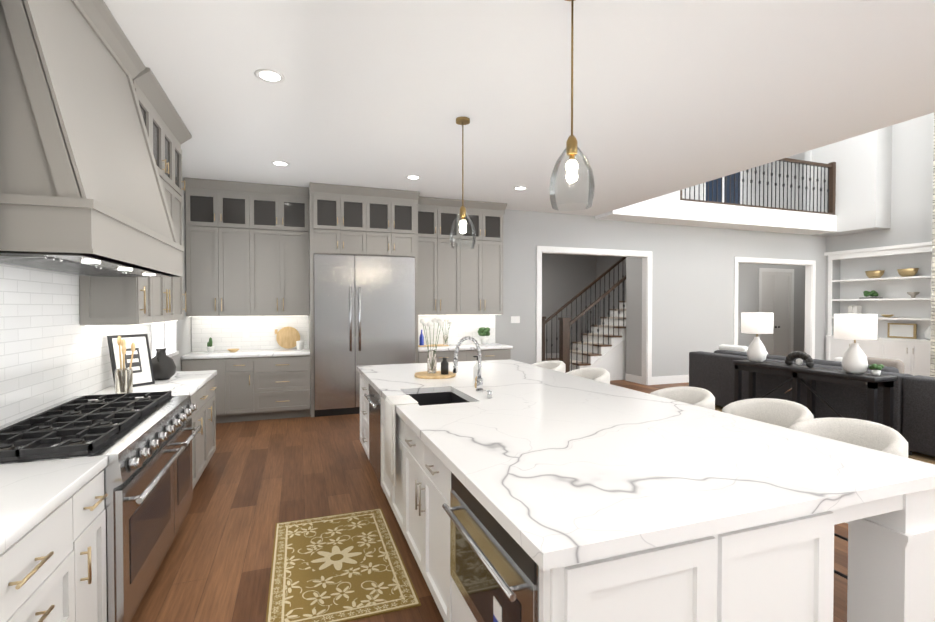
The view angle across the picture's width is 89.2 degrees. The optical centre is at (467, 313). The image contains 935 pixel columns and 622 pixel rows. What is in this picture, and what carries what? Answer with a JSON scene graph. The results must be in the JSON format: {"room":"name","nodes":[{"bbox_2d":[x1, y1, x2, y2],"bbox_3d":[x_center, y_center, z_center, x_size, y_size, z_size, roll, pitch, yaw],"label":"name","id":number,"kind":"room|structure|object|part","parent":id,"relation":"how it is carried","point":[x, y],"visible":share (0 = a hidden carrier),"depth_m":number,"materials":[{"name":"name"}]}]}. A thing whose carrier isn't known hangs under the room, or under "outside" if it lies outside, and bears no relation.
{"room":"kitchen","nodes":[
{"label":"kitchen","id":0,"kind":"room"},
{"bbox_2d":[79,177,190,394],"bbox_3d":[-2.212,-0.256,1.715,0.190,3.600,11.000,0,1,-20],"label":"wall","id":1,"kind":"structure","parent":0,"point":[173,338],"depth_m":5.96,"materials":[{"name":"paint"}]},
{"bbox_2d":[0,264,149,425],"bbox_3d":[-2.080,0.082,1.555,0.008,1.070,7.000,0,1,-20],"label":"wall tiles","id":2,"kind":"structure","parent":1,"relation":"attached to","point":[53,351],"depth_m":2.85,"materials":[{"name":"white tile"}]},
{"bbox_2d":[0,0,183,276],"bbox_3d":[-2.114,-1.006,2.605,0.642,1.522,1.680,0,1,-20],"label":"range hood","id":3,"kind":"object","parent":1,"relation":"attached to","point":[82,191],"visible":1,"depth_m":2.10,"materials":[{"name":"painted wood"},{"name":"steel"}]},
{"bbox_2d":[79,71,158,325],"bbox_3d":[-2.607,-0.852,3.541,0.344,1.858,0.433,0,1,-20],"label":"upper cabinet","id":4,"kind":"object","parent":1,"relation":"attached to","point":[118,301],"depth_m":3.39,"materials":[{"name":"grey wood"}]},
{"bbox_2d":[155,91,178,322],"bbox_3d":[-2.782,-0.860,4.030,0.344,1.858,0.834,0,1,-20],"label":"upper cabinet","id":5,"kind":"object","parent":1,"relation":"attached to","point":[166,149],"depth_m":4.25,"materials":[{"name":"grey wood"}]},
{"bbox_2d":[175,123,185,319],"bbox_3d":[-2.954,-0.867,4.512,0.344,1.858,0.417,0,1,-20],"label":"upper cabinet","id":6,"kind":"object","parent":1,"relation":"attached to","point":[178,134],"depth_m":4.71,"materials":[{"name":"grey wood"}]},
{"bbox_2d":[191,150,825,376],"bbox_3d":[2.401,-1.668,9.103,13.850,6.200,0.140,0,1,-20],"label":"wall","id":7,"kind":"structure","parent":0,"point":[692,288],"depth_m":9.69,"materials":[{"name":"paint"}]},
{"bbox_2d":[184,177,255,316],"bbox_3d":[-3.478,-0.901,6.731,0.850,1.858,0.362,0,1,-20],"label":"upper cabinet","id":8,"kind":"object","parent":7,"relation":"attached to","point":[247,248],"depth_m":6.56,"materials":[{"name":"grey wood"}]},
{"bbox_2d":[256,185,308,315],"bbox_3d":[-2.785,-0.904,6.979,0.850,1.858,0.362,0,1,-20],"label":"upper cabinet","id":9,"kind":"object","parent":7,"relation":"attached to","point":[282,219],"depth_m":6.82,"materials":[{"name":"grey wood"}]},
{"bbox_2d":[309,183,372,257],"bbox_3d":[-1.914,-1.349,7.124,0.785,0.973,0.662,0,1,-20],"label":"upper cabinet","id":10,"kind":"object","parent":7,"relation":"attached to","point":[355,220],"depth_m":6.80,"materials":[{"name":"grey wood"}]},
{"bbox_2d":[192,315,494,351],"bbox_3d":[-1.727,0.261,7.576,4.712,0.530,0.008,0,1,-20],"label":"wall tile","id":11,"kind":"structure","parent":7,"relation":"attached to","point":[224,333],"depth_m":7.12,"materials":[{"name":"white tile"}]},
{"bbox_2d":[369,187,416,257],"bbox_3d":[-1.273,-1.353,7.354,0.785,0.973,0.662,0,1,-20],"label":"upper cabinet","id":12,"kind":"object","parent":7,"relation":"attached to","point":[392,213],"depth_m":7.06,"materials":[{"name":"grey wood"}]},
{"bbox_2d":[418,196,506,314],"bbox_3d":[-0.150,-0.915,7.876,1.568,1.864,0.448,0,1,-20],"label":"upper cabinet","id":13,"kind":"object","parent":7,"relation":"attached to","point":[462,279],"visible":0.88,"depth_m":7.74,"materials":[{"name":"grey wood"}]},
{"bbox_2d":[511,316,519,322],"bbox_3d":[0.858,0.099,8.496,0.158,0.109,0.014,0,1,-20],"label":"switch plates","id":14,"kind":"object","parent":7,"relation":"attached to","point":[515,319],"depth_m":8.50,"materials":[{"name":"white plastic"}]},
{"bbox_2d":[625,373,641,383],"bbox_3d":[3.458,1.346,9.872,0.012,0.150,0.510,0,1,-20],"label":"baseboard","id":15,"kind":"structure","parent":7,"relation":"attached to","point":[633,378],"depth_m":9.86,"materials":[{"name":"white"}]},
{"bbox_2d":[652,375,688,384],"bbox_3d":[4.489,1.342,9.813,8.470,0.160,0.016,0,1,-20],"label":"baseboard","id":16,"kind":"structure","parent":7,"relation":"attached to","point":[670,379],"depth_m":9.68,"materials":[{"name":"white"}]},
{"bbox_2d":[103,0,934,215],"bbox_3d":[0.995,-1.921,2.759,6.930,0.300,10.850,0,1,-20],"label":"ceiling","id":17,"kind":"structure","parent":0,"point":[670,96],"depth_m":3.72,"materials":[{"name":"white paint"}]},
{"bbox_2d":[254,69,284,82],"bbox_3d":[-1.480,-1.784,3.548,0.207,0.018,0.207,0,1,-29],"label":"recessed light","id":18,"kind":"object","parent":17,"relation":"in","point":[269,75],"depth_m":3.54,"materials":[{"name":"white"}]},
{"bbox_2d":[271,161,289,166],"bbox_3d":[-2.255,-1.817,5.713,0.207,0.018,0.207,0,1,-29],"label":"recessed light","id":19,"kind":"object","parent":17,"relation":"in","point":[278,163],"depth_m":5.71,"materials":[{"name":"white"}]},
{"bbox_2d":[406,175,420,179],"bbox_3d":[-0.722,-1.827,6.326,0.207,0.018,0.207,0,1,25],"label":"recessed light","id":20,"kind":"object","parent":17,"relation":"in","point":[412,177],"depth_m":6.33,"materials":[{"name":"white"}]},
{"bbox_2d":[450,117,475,248],"bbox_3d":[-0.043,-1.203,4.379,0.244,1.184,0.244,0,1,-20],"label":"pendant light","id":21,"kind":"object","parent":17,"relation":"hanging from","point":[462,121],"visible":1,"depth_m":4.38,"materials":[{"name":"clear glass"}]},
{"bbox_3d":[-0.043,-0.774,4.386,0.244,0.325,0.244,0,1,-20],"label":"lamp shade","id":22,"kind":"part","parent":21,"relation":"part of","materials":[{"name":"clear glass"}]},
{"bbox_2d":[513,186,527,189],"bbox_3d":[0.771,-1.835,6.902,0.207,0.018,0.207,0,1,25],"label":"recessed light","id":23,"kind":"object","parent":17,"relation":"in","point":[518,187],"depth_m":6.90,"materials":[{"name":"white"}]},
{"bbox_2d":[549,0,594,210],"bbox_3d":[0.569,-1.176,2.580,0.244,1.184,0.244,0,1,-20],"label":"pendant light","id":24,"kind":"object","parent":17,"relation":"hanging from","point":[571,149],"visible":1,"depth_m":2.58,"materials":[{"name":"clear glass"}]},
{"bbox_3d":[0.569,-0.746,2.587,0.244,0.325,0.244,0,1,-20],"label":"lamp shade","id":25,"kind":"part","parent":24,"relation":"part of","materials":[{"name":"clear glass"}]},
{"bbox_2d":[130,358,934,621],"bbox_3d":[4.350,1.518,6.747,16.000,0.100,16.400,0,1,-20],"label":"floor","id":26,"kind":"structure","parent":0,"point":[258,480],"depth_m":3.62,"materials":[{"name":"brown wood"}]},
{"bbox_2d":[0,480,87,621],"bbox_3d":[-1.654,1.108,1.357,0.642,0.884,0.732,0,1,-20],"label":"base cabinet","id":27,"kind":"object","parent":26,"relation":"on","point":[52,540],"depth_m":1.60,"materials":[{"name":"white wood"}]},
{"bbox_2d":[0,456,107,551],"bbox_3d":[-1.222,0.661,0.158,0.655,0.045,3.776,0,1,-20],"label":"countertop","id":28,"kind":"structure","parent":27,"relation":"on","point":[29,491],"depth_m":1.69,"materials":[{"name":"white stone"}]},
{"bbox_2d":[88,464,107,621],"bbox_3d":[-1.811,1.101,1.797,0.642,0.884,0.306,0,1,-20],"label":"base cabinet","id":29,"kind":"object","parent":26,"relation":"on","point":[97,585],"depth_m":1.98,"materials":[{"name":"white wood"}]},
{"bbox_2d":[0,391,201,621],"bbox_3d":[-2.054,1.044,2.659,0.767,0.972,1.473,0,1,-20],"label":"range","id":30,"kind":"object","parent":26,"relation":"on","point":[144,443],"visible":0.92,"depth_m":2.39,"materials":[{"name":"silver metal"}]},
{"bbox_2d":[188,390,198,488],"bbox_3d":[-2.450,1.074,3.581,0.642,0.884,0.521,0,1,-20],"label":"base cabinet","id":31,"kind":"object","parent":26,"relation":"on","point":[194,397],"depth_m":3.84,"materials":[{"name":"grey wood"}]},
{"bbox_2d":[199,382,210,477],"bbox_3d":[-2.600,1.068,3.999,0.642,0.884,0.575,0,1,-20],"label":"base cabinet","id":32,"kind":"object","parent":26,"relation":"on","point":[199,387],"depth_m":4.27,"materials":[{"name":"grey wood"}]},
{"bbox_2d":[91,370,216,399],"bbox_3d":[-2.601,0.602,4.009,0.655,0.045,1.442,0,1,-20],"label":"countertop","id":33,"kind":"structure","parent":32,"relation":"on","point":[185,382],"depth_m":3.91,"materials":[{"name":"white stone"}]},
{"bbox_2d":[115,336,134,393],"bbox_3d":[-2.545,0.374,3.512,0.118,0.424,0.167,0,1,-20],"label":"utensil holder","id":34,"kind":"object","parent":33,"relation":"on","point":[123,380],"visible":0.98,"depth_m":3.48,"materials":[{"name":"silver metal"}]},
{"bbox_2d":[107,334,154,387],"bbox_3d":[-2.704,0.375,3.816,0.112,0.414,0.300,0,1,22],"label":"framed art","id":35,"kind":"object","parent":33,"relation":"on","point":[142,368],"visible":0.79,"depth_m":3.83,"materials":[{"name":"white paper"}]},
{"bbox_2d":[151,348,175,379],"bbox_3d":[-2.704,0.441,4.184,0.230,0.270,0.227,0,1,-20],"label":"vase","id":36,"kind":"object","parent":33,"relation":"on","point":[163,365],"visible":0.85,"depth_m":4.12,"materials":[{"name":"grey ceramic"}]},
{"bbox_2d":[182,356,228,422],"bbox_3d":[-3.564,1.029,6.570,0.560,0.884,0.662,0,1,-20],"label":"base cabinet","id":37,"kind":"object","parent":26,"relation":"on","point":[219,363],"depth_m":6.31,"materials":[{"name":"grey wood"}]},
{"bbox_2d":[211,374,216,456],"bbox_3d":[-2.750,1.062,4.419,0.642,0.884,0.524,0,1,-20],"label":"base cabinet","id":38,"kind":"object","parent":26,"relation":"on","point":[213,406],"depth_m":4.70,"materials":[{"name":"grey wood"}]},
{"bbox_2d":[229,356,256,421],"bbox_3d":[-3.184,1.027,6.706,0.350,0.884,0.662,0,1,-20],"label":"base cabinet","id":39,"kind":"object","parent":26,"relation":"on","point":[254,385],"depth_m":6.42,"materials":[{"name":"grey wood"}]},
{"bbox_2d":[253,352,309,419],"bbox_3d":[-2.701,1.024,6.878,0.780,0.884,0.662,0,1,-20],"label":"base cabinet","id":40,"kind":"object","parent":26,"relation":"on","point":[283,382],"depth_m":6.59,"materials":[{"name":"grey wood"}]},
{"bbox_2d":[181,348,308,359],"bbox_3d":[-3.079,0.561,6.731,1.586,0.045,0.675,0,1,-20],"label":"countertop","id":41,"kind":"structure","parent":40,"relation":"on","point":[269,352],"depth_m":6.56,"materials":[{"name":"white stone"}]},
{"bbox_2d":[207,337,214,351],"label":"potted plant","id":42,"kind":"object","parent":41,"relation":"on","point":[210,348],"depth_m":6.65,"materials":[{"name":"white ceramic"}]},
{"bbox_2d":[275,327,303,349],"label":"cutting board","id":43,"kind":"object","parent":41,"relation":"on","point":[287,337],"depth_m":7.15,"materials":[{"name":"brown wood"}]},
{"bbox_2d":[266,508,420,621],"bbox_3d":[-0.814,1.521,2.955,0.760,0.008,1.260,0,1,-20],"label":"kitchen rug","id":44,"kind":"object","parent":26,"relation":"on","point":[345,567],"visible":1,"depth_m":2.80,"materials":[{"name":"yellow fabric"}]},
{"bbox_2d":[314,254,414,416],"bbox_3d":[-1.579,0.301,7.226,1.458,2.320,0.728,0,1,-20],"label":"fridge","id":45,"kind":"object","parent":26,"relation":"on","point":[364,310],"visible":0.94,"depth_m":6.89,"materials":[{"name":"silver metal"}]},
{"bbox_2d":[418,351,469,362],"bbox_3d":[-0.466,1.012,7.679,0.821,0.884,0.662,0,1,-20],"label":"base cabinet","id":46,"kind":"object","parent":26,"relation":"on","point":[422,355],"depth_m":7.38,"materials":[{"name":"grey wood"}]},
{"bbox_2d":[470,347,512,360],"bbox_3d":[0.209,1.009,7.920,0.821,0.884,0.662,0,1,-20],"label":"base cabinet","id":47,"kind":"object","parent":26,"relation":"on","point":[489,351],"depth_m":7.64,"materials":[{"name":"grey wood"}]},
{"bbox_2d":[418,343,509,350],"bbox_3d":[-0.113,0.545,7.793,1.568,0.045,0.675,0,1,-20],"label":"countertop","id":48,"kind":"structure","parent":47,"relation":"on","point":[463,347],"depth_m":7.52,"materials":[{"name":"white stone"}]},
{"bbox_2d":[418,319,451,346],"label":"decorative tray","id":49,"kind":"object","parent":48,"relation":"on","point":[445,335],"depth_m":7.73,"materials":[{"name":"beige wood"}]},
{"bbox_2d":[478,327,489,344],"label":"potted plant","id":50,"kind":"object","parent":48,"relation":"on","point":[483,331],"depth_m":8.01,"materials":[{"name":"green plant"}]},
{"bbox_2d":[531,360,565,372],"bbox_3d":[0.873,1.020,5.516,0.511,0.936,0.548,0,1,-20],"label":"stool","id":51,"kind":"object","parent":26,"relation":"on","point":[557,365],"visible":0.06,"depth_m":5.63,"materials":[{"name":"fabric"}]},
{"bbox_2d":[542,257,625,380],"bbox_3d":[3.043,-0.132,10.684,2.790,3.080,1.230,0,1,-20],"label":"stairs","id":52,"kind":"structure","parent":26,"relation":"on","point":[603,345],"depth_m":10.19,"materials":[{"name":"white wood"}]},
{"bbox_2d":[567,368,609,383],"bbox_3d":[1.167,1.031,4.827,0.522,0.936,0.548,0,1,-20],"label":"stool","id":53,"kind":"object","parent":26,"relation":"on","point":[600,374],"visible":0.12,"depth_m":4.95,"materials":[{"name":"fabric"}]},
{"bbox_2d":[358,371,934,621],"bbox_3d":[0.335,1.076,3.493,1.844,0.884,4.108,0,1,-20],"label":"kitchen island","id":54,"kind":"object","parent":26,"relation":"on","point":[473,568],"depth_m":1.64,"materials":[{"name":"painted wood"},{"name":"quartz"}]},
{"bbox_2d":[356,359,934,570],"bbox_3d":[0.359,0.610,3.499,1.835,0.045,4.160,0,1,-20],"label":"island countertop","id":55,"kind":"structure","parent":54,"relation":"on","point":[578,469],"depth_m":1.94,"materials":[{"name":"white stone"}]},
{"bbox_2d":[415,318,455,378],"bbox_3d":[-0.298,0.307,4.374,0.380,0.533,0.380,0,1,-20],"label":"decorative tray","id":56,"kind":"object","parent":55,"relation":"on","point":[431,372],"visible":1,"depth_m":4.36,"materials":[{"name":"brown wood"}]},
{"bbox_2d":[453,336,483,391],"bbox_3d":[0.000,0.376,3.566,0.243,0.419,0.096,0,1,-20],"label":"faucet","id":57,"kind":"object","parent":55,"relation":"on","point":[479,381],"visible":0.96,"depth_m":3.56,"materials":[{"name":"silver metal"}]},
{"bbox_2d":[473,356,481,384],"bbox_3d":[0.083,0.461,3.876,0.072,0.240,0.072,0,1,-20],"label":"bottle","id":58,"kind":"object","parent":55,"relation":"on","point":[475,367],"visible":0.5,"depth_m":3.86,"materials":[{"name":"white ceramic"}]},
{"bbox_2d":[483,389,491,398],"bbox_3d":[0.138,0.556,3.313,0.067,0.066,0.032,0,1,-20],"label":"soap pump","id":59,"kind":"object","parent":55,"relation":"on","point":[489,394],"visible":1,"depth_m":3.31,"materials":[{"name":"silver metal"}]},
{"bbox_2d":[650,386,714,409],"bbox_3d":[1.599,1.048,3.650,0.522,0.936,0.548,0,1,-20],"label":"stool","id":60,"kind":"object","parent":26,"relation":"on","point":[701,397],"visible":0.1,"depth_m":3.76,"materials":[{"name":"fabric"}]},
{"bbox_2d":[722,398,813,427],"bbox_3d":[1.947,1.056,3.142,0.528,0.936,0.548,0,1,-20],"label":"stool","id":61,"kind":"object","parent":26,"relation":"on","point":[783,413],"visible":0.21,"depth_m":3.27,"materials":[{"name":"fabric"}]},
{"bbox_2d":[733,360,896,427],"bbox_3d":[4.072,1.064,5.738,0.360,0.840,1.700,0,1,-20],"label":"console table","id":62,"kind":"object","parent":26,"relation":"on","point":[871,382],"visible":0.65,"depth_m":5.52,"materials":[{"name":"black wood"}]},
{"bbox_2d":[741,313,773,361],"bbox_3d":[3.859,0.309,6.320,0.370,0.650,0.370,0,1,-20],"label":"light","id":63,"kind":"object","parent":62,"relation":"on","point":[756,323],"visible":1,"depth_m":6.22,"materials":[{"name":"white ceramic"}]},
{"bbox_2d":[785,351,814,367],"bbox_3d":[4.051,0.547,5.787,0.090,0.190,0.346,0,1,-20],"label":"knot","id":64,"kind":"object","parent":62,"relation":"on","point":[804,356],"visible":1,"depth_m":5.76,"materials":[{"name":"grey ceramic"}]},
{"bbox_2d":[834,314,876,373],"bbox_3d":[4.257,0.326,5.209,0.370,0.650,0.370,0,1,-20],"label":"light","id":65,"kind":"object","parent":62,"relation":"on","point":[855,327],"visible":1,"depth_m":5.11,"materials":[{"name":"white ceramic"}]},
{"bbox_2d":[869,364,883,375],"bbox_3d":[4.365,0.593,5.060,0.130,0.119,0.113,0,1,-20],"label":"potted plant","id":66,"kind":"object","parent":62,"relation":"on","point":[878,368],"visible":1,"depth_m":5.03,"materials":[{"name":"green plant"}]},
{"bbox_2d":[715,405,934,463],"bbox_3d":[6.571,1.473,6.055,4.485,0.012,5.600,0,1,-20],"label":"rug","id":67,"kind":"object","parent":26,"relation":"on","point":[923,457],"depth_m":4.93,"materials":[{"name":"carpet"}]},
{"bbox_2d":[689,344,934,456],"bbox_3d":[4.908,0.997,5.744,1.100,0.946,4.650,0,1,-20],"label":"sofa","id":68,"kind":"object","parent":67,"relation":"on","point":[913,408],"visible":0.6,"depth_m":5.62,"materials":[{"name":"fabric"}]},
{"bbox_2d":[789,417,907,578],"bbox_3d":[2.014,1.065,2.569,0.511,0.936,0.548,0,1,-20],"label":"stool","id":69,"kind":"object","parent":26,"relation":"on","point":[874,436],"visible":0.19,"depth_m":2.65,"materials":[{"name":"fabric"}]},
{"bbox_2d":[824,242,931,375],"bbox_3d":[8.999,-0.009,10.189,0.506,2.850,2.310,0,1,-20],"label":"built-in shelving","id":70,"kind":"structure","parent":26,"relation":"on","point":[913,355],"depth_m":10.03,"materials":[{"name":"white wood"}]},
{"bbox_2d":[848,305,861,313],"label":"decor","id":71,"kind":"object","parent":70,"relation":"on","point":[852,309],"depth_m":10.79,"materials":[{"name":"white ceramic"}]},
{"bbox_2d":[859,290,882,298],"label":"decor","id":72,"kind":"object","parent":70,"relation":"on","point":[866,293],"depth_m":10.44,"materials":[{"name":"green plant"}]},
{"bbox_2d":[865,270,884,277],"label":"decor","id":73,"kind":"object","parent":70,"relation":"on","point":[877,273],"depth_m":10.36,"materials":[{"name":"gold metal"}]},
{"bbox_2d":[887,323,916,338],"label":"decor","id":74,"kind":"object","parent":70,"relation":"on","point":[903,330],"depth_m":10.04,"materials":[{"name":"gold metal"}]},
{"bbox_2d":[897,268,918,276],"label":"decor","id":75,"kind":"object","parent":70,"relation":"on","point":[907,272],"depth_m":9.80,"materials":[{"name":"gold metal"}]},
{"bbox_2d":[907,292,919,297],"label":"decor","id":76,"kind":"object","parent":70,"relation":"on","point":[912,294],"depth_m":9.74,"materials":[{"name":"white ceramic"}]},
{"bbox_2d":[924,326,930,339],"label":"decor","id":77,"kind":"object","parent":70,"relation":"on","point":[927,333],"depth_m":9.49,"materials":[{"name":"white ceramic"}]},
{"bbox_2d":[930,112,934,376],"bbox_3d":[9.353,-1.643,7.823,0.618,6.190,2.367,0,1,-20],"label":"stone fireplace column","id":78,"kind":"structure","parent":26,"relation":"on","point":[932,361],"depth_m":8.82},
{"bbox_2d":[542,253,593,352],"bbox_3d":[1.388,-0.294,14.104,6.000,3.300,0.100,0,1,-20],"label":"wall","id":79,"kind":"structure","parent":0,"point":[566,278],"depth_m":14.63,"materials":[{"name":"paint"}]},
{"bbox_2d":[545,353,558,357],"bbox_3d":[1.407,1.282,14.076,5.800,0.150,0.012,0,1,-20],"label":"baseboard","id":80,"kind":"structure","parent":79,"relation":"attached to","point":[548,354],"depth_m":14.50,"materials":[{"name":"white"}]},
{"bbox_2d":[594,256,625,324],"bbox_3d":[4.614,-0.286,13.608,0.100,3.300,2.970,0,1,-20],"label":"wall","id":81,"kind":"structure","parent":0,"point":[601,264],"depth_m":14.44,"materials":[{"name":"paint"}]},
{"bbox_2d":[626,257,641,376],"bbox_3d":[4.532,-0.235,10.233,2.270,3.300,0.510,0,1,-20],"label":"wall","id":82,"kind":"structure","parent":0,"point":[633,265],"depth_m":9.85,"materials":[{"name":"paint"}]},
{"bbox_2d":[595,190,836,234],"bbox_3d":[5.309,-3.298,9.753,5.920,2.960,0.550,0,1,-20],"label":"balcony ledge","id":83,"kind":"object","parent":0,"point":[673,208],"visible":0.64,"depth_m":9.48,"materials":[{"name":"white paint"}]},
{"bbox_2d":[680,158,835,212],"bbox_3d":[6.090,-2.789,9.833,4.400,1.140,0.100,0,1,-20],"label":"balcony railing","id":84,"kind":"object","parent":83,"relation":"attached to","point":[831,189],"visible":0.52,"depth_m":10.15,"materials":[{"name":"black metal"}]},
{"bbox_2d":[682,167,754,204],"bbox_3d":[5.519,-3.512,12.010,6.000,2.600,0.135,0,1,-20],"label":"wall","id":85,"kind":"structure","parent":0,"point":[753,169],"depth_m":12.43,"materials":[{"name":"paint"}]},
{"bbox_2d":[738,263,804,351],"bbox_3d":[7.762,-0.278,13.094,5.480,3.300,0.100,0,1,-20],"label":"wall","id":86,"kind":"structure","parent":0,"point":[748,274],"depth_m":13.12,"materials":[{"name":"paint"}]},
{"bbox_2d":[758,268,793,355],"bbox_3d":[8.724,0.043,13.349,1.360,2.650,0.072,0,1,-20],"label":"door","id":87,"kind":"structure","parent":86,"relation":"in","point":[776,291],"depth_m":13.39,"materials":[{"name":"white wood"}]},
{"bbox_2d":[756,152,804,209],"bbox_3d":[8.064,-3.512,12.022,0.100,2.600,1.590,0,1,-20],"label":"wall","id":88,"kind":"structure","parent":0,"point":[800,156],"depth_m":12.07,"materials":[{"name":"paint"}]},
{"bbox_2d":[811,126,891,236],"bbox_3d":[8.457,-3.299,10.482,0.500,2.980,1.300,0,1,-20],"label":"wall bump-out","id":89,"kind":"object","parent":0,"point":[863,179],"visible":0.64,"depth_m":10.10,"materials":[{"name":"paint"}]},
{"bbox_2d":[825,113,933,359],"bbox_3d":[10.514,-1.624,6.246,0.500,6.200,10.990,0,1,-20],"label":"wall","id":90,"kind":"structure","parent":0,"point":[912,183],"depth_m":9.91,"materials":[{"name":"paint"}]}
]}

